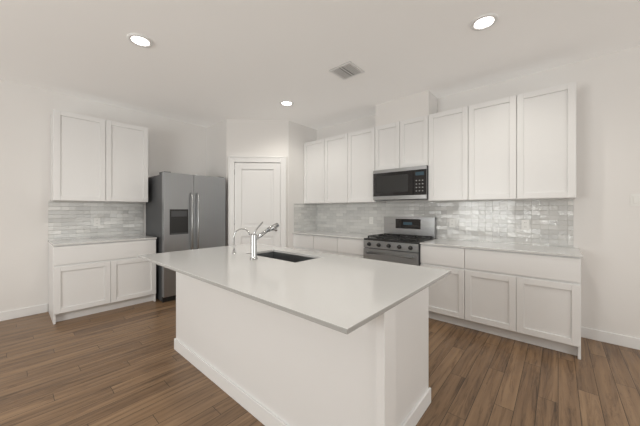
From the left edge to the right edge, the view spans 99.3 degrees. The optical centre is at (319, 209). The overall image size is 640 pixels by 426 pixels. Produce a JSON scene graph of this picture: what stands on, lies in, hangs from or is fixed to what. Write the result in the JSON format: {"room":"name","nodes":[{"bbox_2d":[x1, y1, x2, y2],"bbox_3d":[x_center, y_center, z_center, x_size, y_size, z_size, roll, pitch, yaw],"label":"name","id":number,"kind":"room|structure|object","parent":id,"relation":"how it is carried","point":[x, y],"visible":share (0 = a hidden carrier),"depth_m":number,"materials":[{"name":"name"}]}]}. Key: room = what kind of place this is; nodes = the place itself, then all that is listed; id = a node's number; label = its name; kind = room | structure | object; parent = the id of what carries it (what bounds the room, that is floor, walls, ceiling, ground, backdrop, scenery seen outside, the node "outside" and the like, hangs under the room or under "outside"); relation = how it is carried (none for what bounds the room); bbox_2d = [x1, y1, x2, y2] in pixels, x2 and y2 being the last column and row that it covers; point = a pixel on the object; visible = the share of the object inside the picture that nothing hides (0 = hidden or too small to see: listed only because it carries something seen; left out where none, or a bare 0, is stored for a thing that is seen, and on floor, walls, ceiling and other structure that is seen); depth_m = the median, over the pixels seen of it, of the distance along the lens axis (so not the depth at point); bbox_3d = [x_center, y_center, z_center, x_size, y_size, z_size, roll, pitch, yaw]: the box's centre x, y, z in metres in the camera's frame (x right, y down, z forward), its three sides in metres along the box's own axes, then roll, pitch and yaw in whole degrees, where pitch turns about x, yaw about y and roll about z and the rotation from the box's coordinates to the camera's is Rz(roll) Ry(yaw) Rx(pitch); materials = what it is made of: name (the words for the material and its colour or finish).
{"room":"kitchen","nodes":[
{"label":"kitchen","id":0,"kind":"room"},
{"bbox_2d":[0,79,205,311],"bbox_3d":[-3.523,-0.115,3.536,0.100,2.840,7.280,0,0,41],"label":"wall","id":1,"kind":"structure","parent":0,"point":[174,146],"depth_m":3.40,"materials":[{"name":"paint"}]},
{"bbox_2d":[0,304,47,320],"bbox_3d":[-4.651,1.252,2.161,0.014,0.105,3.525,0,0,41],"label":"baseboard","id":2,"kind":"structure","parent":1,"relation":"attached to","point":[21,312],"depth_m":3.32,"materials":[{"name":"white paint"}]},
{"bbox_2d":[48,201,142,239],"bbox_3d":[-3.138,0.138,3.890,0.008,0.503,1.060,0,0,41],"label":"tile backsplash","id":3,"kind":"structure","parent":1,"relation":"attached to","point":[70,220],"depth_m":3.82,"materials":[{"name":"grey tile"}]},
{"bbox_2d":[94,218,99,225],"bbox_3d":[-3.159,0.170,3.855,0.007,0.116,0.072,0,0,41],"label":"electrical outlet","id":4,"kind":"object","parent":3,"relation":"attached to","point":[96,221],"visible":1,"depth_m":3.85,"materials":[{"name":"white plastic"}]},
{"bbox_2d":[51,109,147,202],"bbox_3d":[-3.012,-0.667,3.773,0.351,1.105,1.010,0,0,41],"label":"upper cabinet","id":5,"kind":"object","parent":1,"relation":"attached to","point":[93,159],"visible":1,"depth_m":3.60,"materials":[{"name":"paint"}]},
{"bbox_2d":[206,119,316,248],"bbox_3d":[-1.089,-0.115,5.140,1.450,2.840,1.460,0,0,41],"label":"wall","id":6,"kind":"structure","parent":0,"point":[226,138],"depth_m":4.67,"materials":[{"name":"paint"}]},
{"bbox_2d":[228,156,285,247],"bbox_3d":[-1.056,0.200,4.594,0.962,2.210,0.079,0,0,-4],"label":"pantry door","id":7,"kind":"structure","parent":6,"relation":"in","point":[256,191],"depth_m":4.61,"materials":[{"name":"white paint"}]},
{"bbox_2d":[294,203,316,231],"bbox_3d":[-0.260,0.138,4.977,0.008,0.503,0.588,0,0,41],"label":"tile backsplash","id":8,"kind":"structure","parent":6,"relation":"attached to","point":[305,217],"depth_m":4.97,"materials":[{"name":"grey tile"}]},
{"bbox_2d":[0,298,639,425],"bbox_3d":[-0.352,1.335,0.760,8.530,0.060,7.280,0,0,41],"label":"floor","id":9,"kind":"structure","parent":0,"point":[128,366],"depth_m":2.09,"materials":[{"name":"brown wood"}]},
{"bbox_2d":[48,235,156,323],"bbox_3d":[-2.906,0.848,3.680,0.632,0.915,1.058,0,0,41],"label":"base cabinet","id":10,"kind":"object","parent":9,"relation":"on","point":[87,276],"visible":0.98,"depth_m":3.41,"materials":[{"name":"paint"}]},
{"bbox_2d":[146,171,224,301],"bbox_3d":[-2.132,0.382,4.365,0.835,1.847,0.930,0,0,41],"label":"fridge","id":11,"kind":"object","parent":9,"relation":"on","point":[185,212],"visible":0.71,"depth_m":4.02,"materials":[{"name":"silver metal"}]},
{"bbox_2d":[293,234,307,250],"bbox_3d":[-0.061,0.858,4.793,0.546,0.896,0.621,0,0,41],"label":"base cabinet","id":12,"kind":"object","parent":9,"relation":"on","point":[300,241],"depth_m":4.62,"materials":[{"name":"paint"}]},
{"bbox_2d":[174,271,446,425],"bbox_3d":[-0.267,0.858,2.159,2.182,0.896,0.888,0,0,41],"label":"kitchen island","id":13,"kind":"object","parent":9,"relation":"on","point":[324,339],"depth_m":1.57,"materials":[{"name":"paint"}]},
{"bbox_2d":[138,243,450,334],"bbox_3d":[-0.356,0.400,2.049,2.196,0.020,1.155,0,0,41],"label":"island countertop","id":14,"kind":"structure","parent":13,"relation":"on","point":[342,294],"depth_m":1.53,"materials":[{"name":"white stone"}]},
{"bbox_2d":[232,228,249,253],"bbox_3d":[-0.711,0.277,2.452,0.114,0.224,0.126,0,0,41],"label":"tap","id":15,"kind":"object","parent":14,"relation":"on","point":[234,252],"visible":1,"depth_m":2.44,"materials":[{"name":"silver metal"}]},
{"bbox_2d":[250,222,278,259],"bbox_3d":[-0.454,0.242,2.245,0.064,0.294,0.285,0,0,41],"label":"faucet","id":16,"kind":"object","parent":14,"relation":"on","point":[255,237],"visible":1,"depth_m":2.16,"materials":[{"name":"silver metal"}]},
{"bbox_2d":[257,251,315,262],"bbox_3d":[-0.323,0.524,2.356,0.674,0.227,0.344,0,0,41],"label":"sink","id":17,"kind":"object","parent":14,"relation":"in","point":[286,257],"visible":0.08,"depth_m":2.57,"materials":[{"name":"metal"}]},
{"bbox_2d":[308,234,331,253],"bbox_3d":[0.281,0.858,4.493,0.608,0.896,0.621,0,0,41],"label":"base cabinet","id":18,"kind":"object","parent":9,"relation":"on","point":[315,243],"depth_m":4.34,"materials":[{"name":"paint"}]},
{"bbox_2d":[332,238,364,257],"bbox_3d":[0.624,0.858,4.193,0.546,0.896,0.621,0,0,41],"label":"base cabinet","id":19,"kind":"object","parent":9,"relation":"on","point":[342,243],"depth_m":3.96,"materials":[{"name":"paint"}]},
{"bbox_2d":[296,230,377,237],"bbox_3d":[0.277,0.400,4.488,1.456,0.020,0.634,0,0,41],"label":"countertop","id":20,"kind":"structure","parent":19,"relation":"on","point":[323,234],"depth_m":4.33,"materials":[{"name":"white stone"}]},
{"bbox_2d":[363,216,435,265],"bbox_3d":[1.078,0.703,3.714,0.758,1.205,0.721,0,0,41],"label":"range","id":21,"kind":"object","parent":9,"relation":"on","point":[400,239],"visible":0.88,"depth_m":3.65,"materials":[{"name":"silver metal"}]},
{"bbox_2d":[420,246,455,324],"bbox_3d":[1.614,0.858,3.326,0.547,0.896,0.621,0,0,41],"label":"base cabinet","id":22,"kind":"object","parent":9,"relation":"on","point":[442,294],"depth_m":3.12,"materials":[{"name":"paint"}]},
{"bbox_2d":[456,246,580,359],"bbox_3d":[2.095,0.858,2.905,0.975,0.896,0.621,0,0,41],"label":"base cabinet","id":23,"kind":"object","parent":9,"relation":"on","point":[528,293],"depth_m":2.63,"materials":[{"name":"paint"}]},
{"bbox_2d":[420,238,582,257],"bbox_3d":[1.935,0.400,3.037,1.412,0.020,0.634,0,0,41],"label":"countertop","id":24,"kind":"structure","parent":23,"relation":"on","point":[561,252],"depth_m":2.83,"materials":[{"name":"white stone"}]},
{"bbox_2d":[0,0,639,129],"bbox_3d":[-0.352,-1.565,0.760,8.530,0.060,7.280,0,0,41],"label":"ceiling","id":25,"kind":"structure","parent":0,"point":[205,63],"depth_m":2.60,"materials":[{"name":"paint"}]},
{"bbox_2d":[127,33,152,47],"bbox_3d":[-1.623,-1.528,2.458,0.200,0.013,0.200,0,0,41],"label":"recessed light","id":26,"kind":"object","parent":25,"relation":"in","point":[140,40],"visible":0.98,"depth_m":2.45,"materials":[{"name":"white paint"}]},
{"bbox_2d":[280,100,293,105],"bbox_3d":[-0.479,-1.528,3.901,0.200,0.013,0.200,0,0,41],"label":"recessed light","id":27,"kind":"object","parent":25,"relation":"in","point":[286,103],"visible":1,"depth_m":3.89,"materials":[{"name":"white paint"}]},
{"bbox_2d":[329,62,364,79],"bbox_3d":[0.297,-1.530,3.004,0.280,0.009,0.280,0,0,41],"label":"ceiling vent","id":28,"kind":"object","parent":25,"relation":"in","point":[347,70],"visible":1,"depth_m":3.00,"materials":[{"name":"grey metal"}]},
{"bbox_2d":[470,13,498,30],"bbox_3d":[1.337,-1.528,2.218,0.200,0.013,0.200,0,0,41],"label":"recessed light","id":29,"kind":"object","parent":25,"relation":"in","point":[484,21],"visible":1,"depth_m":2.21,"materials":[{"name":"white paint"}]},
{"bbox_2d":[375,90,436,126],"bbox_3d":[1.215,-1.378,3.870,0.770,0.314,0.336,0,0,41],"label":"soffit","id":30,"kind":"structure","parent":0,"point":[413,106],"depth_m":3.69,"materials":[{"name":"paint"}]},
{"bbox_2d":[317,46,639,337],"bbox_3d":[2.051,-0.115,3.428,8.430,2.840,0.100,0,0,41],"label":"wall","id":31,"kind":"structure","parent":0,"point":[606,228],"depth_m":2.70,"materials":[{"name":"paint"}]},
{"bbox_2d":[304,127,385,203],"bbox_3d":[0.370,-0.667,4.596,1.455,1.105,0.351,0,0,41],"label":"upper cabinet","id":32,"kind":"object","parent":31,"relation":"attached to","point":[339,169],"visible":0.98,"depth_m":4.40,"materials":[{"name":"paint"}]},
{"bbox_2d":[375,115,427,170],"bbox_3d":[1.208,-0.895,3.862,0.768,0.650,0.351,0,0,41],"label":"upper cabinet","id":33,"kind":"object","parent":31,"relation":"attached to","point":[401,144],"visible":0.67,"depth_m":3.70,"materials":[{"name":"paint"}]},
{"bbox_2d":[373,165,427,200],"bbox_3d":[1.190,-0.356,3.841,0.762,0.422,0.406,0,0,41],"label":"microwave","id":34,"kind":"object","parent":33,"relation":"attached to","point":[407,183],"visible":1,"depth_m":3.66,"materials":[{"name":"silver metal"}]},
{"bbox_2d":[317,199,572,246],"bbox_3d":[1.289,0.138,4.020,3.596,0.503,0.008,0,0,41],"label":"tile backsplash","id":35,"kind":"structure","parent":31,"relation":"attached to","point":[550,222],"depth_m":3.42,"materials":[{"name":"grey tile"}]},
{"bbox_2d":[449,218,454,226],"bbox_3d":[1.753,0.170,3.604,0.072,0.116,0.007,0,0,41],"label":"electrical outlet","id":36,"kind":"object","parent":35,"relation":"attached to","point":[451,222],"visible":1,"depth_m":3.60,"materials":[{"name":"white plastic"}]},
{"bbox_2d":[521,220,528,229],"bbox_3d":[2.336,0.170,3.093,0.072,0.116,0.007,0,0,41],"label":"electrical outlet","id":37,"kind":"object","parent":35,"relation":"attached to","point":[524,224],"visible":1,"depth_m":3.09,"materials":[{"name":"white plastic"}]},
{"bbox_2d":[428,81,575,201],"bbox_3d":[2.017,-0.667,3.154,1.380,1.105,0.351,0,0,41],"label":"upper cabinet","id":38,"kind":"object","parent":31,"relation":"attached to","point":[519,147],"visible":1,"depth_m":2.93,"materials":[{"name":"paint"}]},
{"bbox_2d":[581,327,639,349],"bbox_3d":[3.890,1.252,1.742,3.240,0.105,0.014,0,0,41],"label":"baseboard","id":39,"kind":"structure","parent":31,"relation":"attached to","point":[615,339],"depth_m":2.65,"materials":[{"name":"white paint"}]},
{"bbox_2d":[630,194,639,205],"bbox_3d":[2.966,-0.095,2.553,0.072,0.116,0.009,0,0,41],"label":"light switch","id":40,"kind":"object","parent":31,"relation":"attached to","point":[634,199],"visible":1,"depth_m":2.56,"materials":[{"name":"white plastic"}]}
]}

